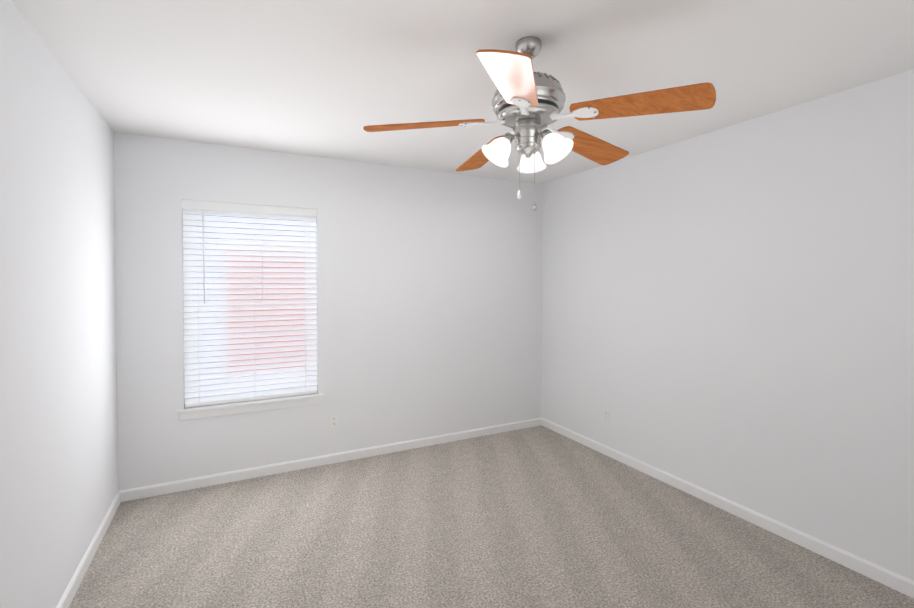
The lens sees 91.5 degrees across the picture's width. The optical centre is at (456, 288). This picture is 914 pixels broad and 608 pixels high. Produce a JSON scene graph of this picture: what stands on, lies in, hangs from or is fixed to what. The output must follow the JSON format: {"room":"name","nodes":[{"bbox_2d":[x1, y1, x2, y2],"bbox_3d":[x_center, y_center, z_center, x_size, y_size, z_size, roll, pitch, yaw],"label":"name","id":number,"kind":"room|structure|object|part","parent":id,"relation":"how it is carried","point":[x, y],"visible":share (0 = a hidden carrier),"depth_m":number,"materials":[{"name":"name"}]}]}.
{"room":"empty bedroom","nodes":[
{"label":"empty bedroom","id":0,"kind":"room"},
{"bbox_2d":[0,0,117,607],"bbox_3d":[-1.343,0.229,1.005,0.140,2.440,4.530,0,1,-27],"label":"wall","id":1,"kind":"structure","parent":0,"point":[58,429],"depth_m":1.87,"materials":[{"name":"paint"}]},
{"bbox_2d":[56,492,120,607],"bbox_3d":[-1.271,1.411,1.054,0.014,0.074,4.236,0,1,-27],"label":"baseboard","id":2,"kind":"structure","parent":1,"relation":"attached to","point":[66,599],"depth_m":2.28,"materials":[{"name":"white paint"}]},
{"bbox_2d":[114,132,541,490],"bbox_3d":[-0.723,0.181,3.783,3.485,2.440,0.140,0,1,-27],"label":"wall","id":3,"kind":"structure","parent":0,"point":[429,302],"depth_m":3.64,"materials":[{"name":"paint"}]},
{"bbox_2d":[183,214,316,398],"bbox_3d":[-1.554,0.110,3.403,0.910,1.465,0.080,0,1,-27],"label":"window","id":4,"kind":"structure","parent":3,"relation":"in","point":[246,310],"depth_m":3.37,"materials":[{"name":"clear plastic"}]},
{"bbox_2d":[182,200,316,407],"bbox_3d":[-1.516,0.108,3.329,0.908,1.456,0.078,0,1,-27],"label":"window blinds","id":5,"kind":"object","parent":4,"relation":"attached to","point":[270,213],"visible":0.98,"depth_m":3.31,"materials":[{"name":"white plastic"}]},
{"bbox_2d":[176,393,324,420],"bbox_3d":[-1.515,0.878,3.339,1.000,0.076,0.103,0,1,-27],"label":"window sill","id":6,"kind":"structure","parent":3,"relation":"attached to","point":[196,412],"depth_m":3.28,"materials":[{"name":"white paint"}]},
{"bbox_2d":[118,417,541,501],"bbox_3d":[-0.688,1.365,3.734,3.485,0.074,0.014,0,1,-27],"label":"baseboard","id":7,"kind":"structure","parent":3,"relation":"attached to","point":[189,484],"depth_m":3.49,"materials":[{"name":"white paint"}]},
{"bbox_2d":[330,414,338,428],"bbox_3d":[-0.988,1.070,3.579,0.070,0.115,0.009,0,1,-27],"label":"outlet","id":8,"kind":"object","parent":3,"relation":"attached to","point":[334,420],"visible":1,"depth_m":3.58,"materials":[{"name":"white plastic"}]},
{"bbox_2d":[11,0,913,183],"bbox_3d":[0.273,-1.055,1.805,3.765,0.100,4.530,0,1,-27],"label":"ceiling","id":9,"kind":"structure","parent":0,"point":[326,78],"depth_m":1.99,"materials":[{"name":"paint"}]},
{"bbox_2d":[363,36,715,210],"bbox_3d":[0.294,-0.659,1.868,1.289,0.694,1.272,0,1,-27],"label":"ceiling fan","id":10,"kind":"object","parent":9,"relation":"hanging from","point":[528,102],"visible":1,"depth_m":1.73,"materials":[{"name":"brown wood"}]},
{"bbox_3d":[0.180,-0.655,1.414,0.400,0.072,0.422,0,1,-27],"label":"blade","id":11,"kind":"part","parent":10,"relation":"part of","materials":[{"name":"brown wood"}]},
{"bbox_2d":[69,425,913,607],"bbox_3d":[0.273,1.485,1.848,3.765,0.100,4.530,0,1,-27],"label":"floor","id":12,"kind":"structure","parent":0,"point":[540,516],"depth_m":2.47,"materials":[{"name":"carpet"}]},
{"bbox_2d":[542,69,913,580],"bbox_3d":[1.888,0.201,2.648,0.140,2.440,4.530,0,1,-27],"label":"wall","id":13,"kind":"structure","parent":0,"point":[728,313],"depth_m":2.64,"materials":[{"name":"paint"}]},
{"bbox_2d":[603,408,609,422],"bbox_3d":[1.257,1.067,3.739,0.009,0.115,0.070,0,1,-27],"label":"outlet","id":14,"kind":"object","parent":13,"relation":"attached to","point":[606,417],"visible":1,"depth_m":3.73,"materials":[{"name":"white plastic"}]},
{"bbox_2d":[541,418,913,597],"bbox_3d":[1.823,1.384,2.627,0.014,0.074,4.236,0,1,-27],"label":"baseboard","id":15,"kind":"structure","parent":13,"relation":"attached to","point":[889,578],"depth_m":2.64,"materials":[{"name":"white paint"}]},
{"label":"outside","id":16,"kind":"structure","parent":0,"visible":0},
{"bbox_2d":[198,361,226,391],"bbox_3d":[-3.628,2.361,9.085,18.000,0.100,11.840,0,1,-27],"label":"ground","id":17,"kind":"structure","parent":16,"point":[212,373],"depth_m":11.70,"materials":[{"name":"white"}]},
{"bbox_2d":[219,238,304,388],"bbox_3d":[-0.473,0.830,7.377,6.100,3.020,0.500,0,1,-27],"label":"brick","id":18,"kind":"object","parent":17,"relation":"on","point":[265,310],"depth_m":6.10,"materials":[{"name":"red brick"}]}
]}

